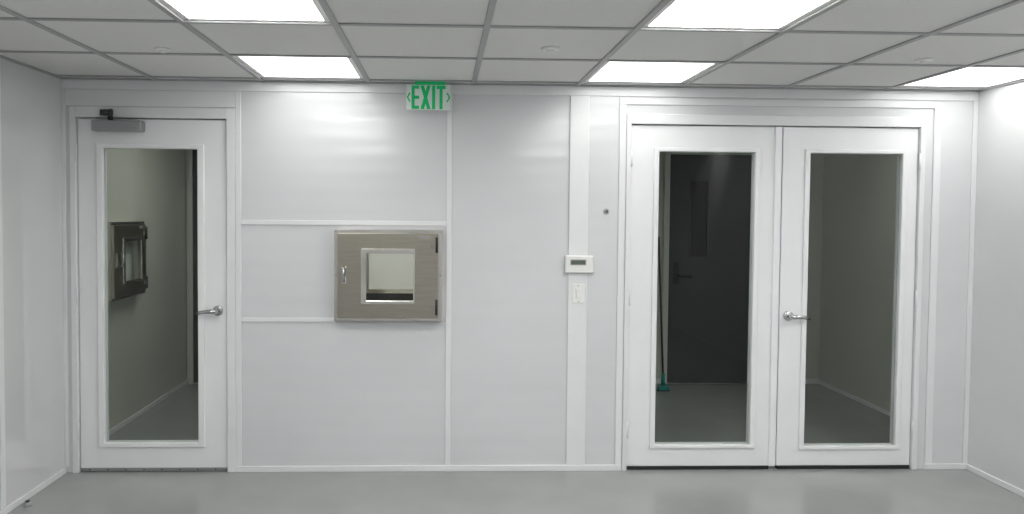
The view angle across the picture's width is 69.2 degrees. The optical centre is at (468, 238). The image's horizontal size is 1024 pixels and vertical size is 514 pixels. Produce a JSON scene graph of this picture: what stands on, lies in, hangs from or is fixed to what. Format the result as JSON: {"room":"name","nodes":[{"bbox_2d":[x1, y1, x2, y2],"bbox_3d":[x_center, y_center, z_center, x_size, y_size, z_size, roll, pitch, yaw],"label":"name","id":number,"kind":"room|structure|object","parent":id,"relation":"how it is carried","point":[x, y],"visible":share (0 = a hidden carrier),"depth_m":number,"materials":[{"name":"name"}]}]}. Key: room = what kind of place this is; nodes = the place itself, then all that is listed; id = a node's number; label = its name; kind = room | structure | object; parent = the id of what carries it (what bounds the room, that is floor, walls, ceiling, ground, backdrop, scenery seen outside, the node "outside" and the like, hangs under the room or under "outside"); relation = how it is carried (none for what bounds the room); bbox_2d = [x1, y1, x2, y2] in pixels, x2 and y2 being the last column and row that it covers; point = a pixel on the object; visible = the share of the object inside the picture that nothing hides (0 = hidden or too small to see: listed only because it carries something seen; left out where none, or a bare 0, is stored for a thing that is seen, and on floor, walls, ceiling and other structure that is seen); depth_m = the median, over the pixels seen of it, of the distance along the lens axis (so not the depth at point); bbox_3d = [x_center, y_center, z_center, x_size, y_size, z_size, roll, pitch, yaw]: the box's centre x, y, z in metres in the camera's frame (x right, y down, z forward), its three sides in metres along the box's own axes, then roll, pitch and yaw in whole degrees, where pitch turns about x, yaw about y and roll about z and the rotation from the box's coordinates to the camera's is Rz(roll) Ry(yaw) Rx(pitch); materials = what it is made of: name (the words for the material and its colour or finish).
{"room":"clean room","nodes":[
{"label":"clean room","id":0,"kind":"room"},
{"bbox_2d":[0,58,65,509],"bbox_3d":[-2.327,0.275,1.282,0.120,2.412,6.100,0,2,-2],"label":"wall","id":1,"kind":"structure","parent":0,"point":[31,141],"depth_m":4.00,"materials":[{"name":"paint"}]},
{"bbox_2d":[0,74,5,509],"bbox_3d":[-2.284,0.292,1.885,0.006,2.267,3.696,0,2,-2],"label":"trim","id":2,"kind":"structure","parent":1,"relation":"attached to","point":[2,374],"depth_m":3.72,"materials":[{"name":"white plastic"}]},
{"bbox_2d":[0,468,65,513],"bbox_3d":[-2.270,1.463,1.317,0.012,0.035,6.086,0,2,-2],"label":"baseboard","id":3,"kind":"structure","parent":1,"relation":"attached to","point":[22,499],"depth_m":4.00,"materials":[{"name":"white plastic"}]},
{"bbox_2d":[107,149,186,429],"bbox_3d":[-2.551,0.130,5.535,0.120,2.412,2.180,0,2,-2],"label":"wall","id":4,"kind":"structure","parent":0,"point":[147,331],"depth_m":5.84,"materials":[{"name":"paint"}]},
{"bbox_2d":[107,221,147,301],"bbox_3d":[-2.407,0.144,5.240,0.145,0.535,0.580,0,2,-2],"label":"chamber","id":5,"kind":"object","parent":4,"relation":"attached to","point":[127,277],"visible":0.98,"depth_m":5.18,"materials":[{"name":"silver metal"}]},
{"bbox_2d":[186,152,823,378],"bbox_3d":[0.359,0.110,6.784,6.020,2.412,0.120,0,2,-2],"label":"wall","id":6,"kind":"structure","parent":0,"point":[817,160],"depth_m":6.81,"materials":[{"name":"paint"}]},
{"bbox_2d":[186,150,197,383],"bbox_3d":[-2.010,0.229,6.599,1.005,2.150,0.097,0,2,-2],"label":"door","id":7,"kind":"structure","parent":6,"relation":"in","point":[191,155],"depth_m":6.61,"materials":[{"name":"paint"}]},
{"bbox_2d":[109,378,889,435],"bbox_3d":[0.388,1.332,5.675,5.780,0.045,2.180,0,2,-2],"label":"baseboard","id":8,"kind":"structure","parent":6,"relation":"attached to","point":[658,380],"depth_m":6.18,"materials":[{"name":"white plastic"}]},
{"bbox_2d":[661,152,751,383],"bbox_3d":[2.270,0.258,6.745,1.000,2.150,0.097,0,2,-2],"label":"door","id":9,"kind":"structure","parent":6,"relation":"in","point":[707,203],"depth_m":6.76,"materials":[{"name":"paint"}]},
{"bbox_2d":[0,0,1023,89],"bbox_3d":[0.462,-0.862,1.338,5.442,0.100,6.100,0,2,-2],"label":"ceiling","id":10,"kind":"structure","parent":0,"point":[851,15],"depth_m":3.29,"materials":[{"name":"tile"}]},
{"bbox_2d":[154,47,170,52],"bbox_3d":[-1.449,-0.891,3.505,0.076,0.018,0.076,0,2,-2],"label":"sprinkler head","id":11,"kind":"object","parent":10,"relation":"attached to","point":[160,49],"depth_m":3.49},
{"bbox_2d":[158,0,329,21],"bbox_3d":[-0.840,-0.903,2.684,0.613,0.069,0.624,0,2,-2],"label":"ceiling light panel","id":12,"kind":"object","parent":10,"relation":"in","point":[223,10],"depth_m":2.84,"materials":[{"name":"white plastic"}]},
{"bbox_2d":[233,56,363,78],"bbox_3d":[-0.883,-0.946,3.939,0.613,0.069,0.624,0,2,-2],"label":"ceiling light panel","id":13,"kind":"object","parent":10,"relation":"in","point":[272,67],"depth_m":3.95,"materials":[{"name":"white plastic"}]},
{"bbox_2d":[406,81,450,109],"bbox_3d":[-0.235,-0.832,4.296,0.256,0.169,0.036,0,2,-2],"label":"exit sign","id":14,"kind":"object","parent":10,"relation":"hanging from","point":[421,95],"visible":1,"depth_m":4.29,"materials":[{"name":"plastic"}]},
{"bbox_2d":[0,0,1023,91],"bbox_3d":[0.461,-0.808,1.340,5.442,0.009,6.100,0,2,-2],"label":"grid","id":15,"kind":"object","parent":10,"relation":"attached to","point":[333,22],"depth_m":3.60,"materials":[{"name":"grey metal"}]},
{"bbox_2d":[541,46,559,52],"bbox_3d":[0.377,-0.874,3.427,0.088,0.018,0.088,0,2,-2],"label":"sprinkler head","id":16,"kind":"object","parent":10,"relation":"attached to","point":[550,49],"depth_m":3.41},
{"bbox_2d":[585,62,718,82],"bbox_3d":[0.967,-0.933,4.002,0.613,0.069,0.624,0,2,-2],"label":"ceiling light panel","id":17,"kind":"object","parent":10,"relation":"in","point":[630,72],"depth_m":4.01,"materials":[{"name":"white plastic"}]},
{"bbox_2d":[643,0,835,29],"bbox_3d":[1.010,-0.891,2.747,0.613,0.069,0.624,0,2,-2],"label":"ceiling light panel","id":18,"kind":"object","parent":10,"relation":"in","point":[706,14],"depth_m":2.84,"materials":[{"name":"white plastic"}]},
{"bbox_2d":[915,58,932,63],"bbox_3d":[2.214,-0.866,3.610,0.076,0.018,0.076,0,2,-2],"label":"sprinkler head","id":19,"kind":"object","parent":10,"relation":"attached to","point":[922,60],"depth_m":3.59},
{"bbox_2d":[904,67,1023,87],"bbox_3d":[2.800,-0.921,4.064,0.579,0.069,0.624,0,2,-2],"label":"ceiling light panel","id":20,"kind":"object","parent":10,"relation":"in","point":[970,76],"depth_m":4.11,"materials":[{"name":"white plastic"}]},
{"bbox_2d":[8,384,1023,513],"bbox_3d":[0.493,1.510,2.571,6.080,0.100,8.640,0,2,-2],"label":"floor","id":21,"kind":"structure","parent":0,"point":[685,412],"depth_m":4.20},
{"bbox_2d":[23,500,31,506],"bbox_3d":[-2.307,1.380,3.873,0.040,0.028,0.040,0,2,-2],"label":"door stop","id":22,"kind":"object","parent":21,"relation":"on","point":[27,503],"visible":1,"depth_m":3.86,"materials":[{"name":"grey plastic"}]},
{"bbox_2d":[657,236,668,390],"bbox_3d":[1.707,0.657,6.617,0.110,1.352,0.319,0,2,-2],"label":"squeegee","id":23,"kind":"object","parent":21,"relation":"on","point":[662,387],"visible":0.99,"depth_m":6.58,"materials":[{"name":"teal plastic"}]},
{"bbox_2d":[65,91,972,471],"bbox_3d":[0.436,0.189,4.486,6.020,2.413,0.120,0,2,-2],"label":"wall","id":24,"kind":"structure","parent":0,"point":[314,393],"depth_m":4.41,"materials":[{"name":"paint"}]},
{"bbox_2d":[65,89,234,107],"bbox_3d":[-1.852,-0.818,4.312,0.976,0.096,0.006,0,2,-2],"label":"trim","id":25,"kind":"structure","parent":24,"relation":"attached to","point":[73,97],"depth_m":4.31,"materials":[{"name":"white plastic"}]},
{"bbox_2d":[69,106,235,472],"bbox_3d":[-1.852,0.305,4.412,0.951,2.148,0.142,0,2,-2],"label":"door frame","id":26,"kind":"structure","parent":24,"relation":"in","point":[75,112],"depth_m":4.34,"materials":[{"name":"white metal"}]},
{"bbox_2d":[75,119,226,470],"bbox_3d":[-1.863,0.339,4.349,0.864,2.076,0.125,0,2,-2],"label":"door","id":27,"kind":"structure","parent":26,"relation":"attached to","point":[208,137],"depth_m":4.36,"materials":[{"name":"white metal"}]},
{"bbox_2d":[91,109,144,131],"bbox_3d":[-2.028,-0.684,4.219,0.285,0.125,0.204,0,2,-2],"label":"door closer","id":28,"kind":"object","parent":27,"relation":"attached to","point":[110,125],"depth_m":4.26,"materials":[{"name":"grey metal"}]},
{"bbox_2d":[235,91,241,465],"bbox_3d":[-1.357,0.243,4.363,0.032,2.213,0.008,0,2,-2],"label":"trim","id":29,"kind":"structure","parent":24,"relation":"attached to","point":[237,93],"depth_m":4.36,"materials":[{"name":"white plastic"}]},
{"bbox_2d":[241,220,445,225],"bbox_3d":[-0.737,-0.095,4.373,1.204,0.028,0.008,0,2,-2],"label":"trim","id":30,"kind":"structure","parent":24,"relation":"attached to","point":[243,222],"depth_m":4.37,"materials":[{"name":"white plastic"}]},
{"bbox_2d":[241,317,445,324],"bbox_3d":[-0.741,0.487,4.393,1.204,0.042,0.008,0,2,-2],"label":"trim","id":31,"kind":"structure","parent":24,"relation":"attached to","point":[243,319],"depth_m":4.38,"materials":[{"name":"white plastic"}]},
{"bbox_2d":[334,229,442,320],"bbox_3d":[-0.479,0.204,4.584,0.632,0.536,0.665,0,2,-2],"label":"chamber","id":32,"kind":"object","parent":24,"relation":"attached to","point":[380,274],"visible":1,"depth_m":4.31,"materials":[{"name":"silver metal"}]},
{"bbox_2d":[445,94,452,464],"bbox_3d":[-0.122,0.251,4.405,0.032,2.213,0.008,0,2,-2],"label":"trim","id":33,"kind":"structure","parent":24,"relation":"attached to","point":[449,112],"depth_m":4.40,"materials":[{"name":"white plastic"}]},
{"bbox_2d":[61,79,978,100],"bbox_3d":[0.358,-0.879,4.383,5.442,0.056,0.009,0,2,-2],"label":"trim","id":34,"kind":"structure","parent":24,"relation":"attached to","point":[65,83],"depth_m":4.38,"materials":[{"name":"white plastic"}]},
{"bbox_2d":[61,89,978,466],"bbox_3d":[0.349,0.255,4.420,5.442,2.213,0.010,0,2,-2],"label":"trim","id":35,"kind":"structure","parent":24,"relation":"attached to","point":[975,103],"depth_m":4.48,"materials":[{"name":"white plastic"}]},
{"bbox_2d":[566,96,589,464],"bbox_3d":[0.649,0.257,4.431,0.114,2.213,0.010,0,2,-2],"label":"trim","id":36,"kind":"structure","parent":24,"relation":"attached to","point":[579,105],"depth_m":4.43,"materials":[{"name":"white plastic"}]},
{"bbox_2d":[572,284,584,302],"bbox_3d":[0.653,0.325,4.422,0.074,0.114,0.013,0,2,-2],"label":"light switch","id":37,"kind":"object","parent":24,"relation":"attached to","point":[577,289],"visible":1,"depth_m":4.42,"materials":[{"name":"white plastic"}]},
{"bbox_2d":[565,255,593,272],"bbox_3d":[0.657,0.150,4.406,0.170,0.102,0.034,0,2,-2],"label":"thermostat","id":38,"kind":"object","parent":24,"relation":"attached to","point":[573,264],"visible":1,"depth_m":4.39,"materials":[{"name":"white plastic"}]},
{"bbox_2d":[236,463,966,471],"bbox_3d":[0.839,1.381,4.474,4.444,0.036,0.012,0,2,-2],"label":"baseboard","id":39,"kind":"structure","parent":24,"relation":"attached to","point":[349,468],"depth_m":4.43,"materials":[{"name":"white plastic"}]},
{"bbox_2d":[626,125,781,469],"bbox_3d":[1.413,0.361,4.486,0.918,2.077,0.074,0,2,-2],"label":"door","id":40,"kind":"structure","parent":24,"relation":"in","point":[764,143],"depth_m":4.47,"materials":[{"name":"white metal"}]},
{"bbox_2d":[621,114,925,470],"bbox_3d":[1.837,0.331,4.537,1.817,2.146,0.142,0,2,-2],"label":"door frame","id":41,"kind":"structure","parent":24,"relation":"attached to","point":[919,123],"depth_m":4.45,"materials":[{"name":"white metal"}]},
{"bbox_2d":[614,98,941,464],"bbox_3d":[1.866,0.269,4.472,1.958,2.205,0.010,0,2,-2],"label":"trim","id":42,"kind":"structure","parent":24,"relation":"attached to","point":[937,106],"depth_m":4.45,"materials":[{"name":"white plastic"}]},
{"bbox_2d":[775,127,920,468],"bbox_3d":[2.302,0.367,4.491,0.839,2.077,0.125,0,2,-2],"label":"door","id":43,"kind":"structure","parent":24,"relation":"in","point":[798,143],"depth_m":4.50,"materials":[{"name":"white metal"}]},
{"bbox_2d":[819,154,896,410],"bbox_3d":[3.346,0.169,5.735,0.120,2.412,2.180,0,2,-2],"label":"wall","id":44,"kind":"structure","parent":0,"point":[859,190],"depth_m":6.22,"materials":[{"name":"paint"}]},
{"bbox_2d":[967,82,1023,490],"bbox_3d":[3.232,0.312,1.471,0.120,2.412,6.100,0,2,-2],"label":"wall","id":45,"kind":"structure","parent":0,"point":[996,404],"depth_m":4.30,"materials":[{"name":"paint"}]},
{"bbox_2d":[966,464,1023,496],"bbox_3d":[3.157,1.500,1.502,0.012,0.035,6.086,0,2,-2],"label":"baseboard","id":46,"kind":"structure","parent":45,"relation":"attached to","point":[970,468],"depth_m":4.29,"materials":[{"name":"white plastic"}]}
]}

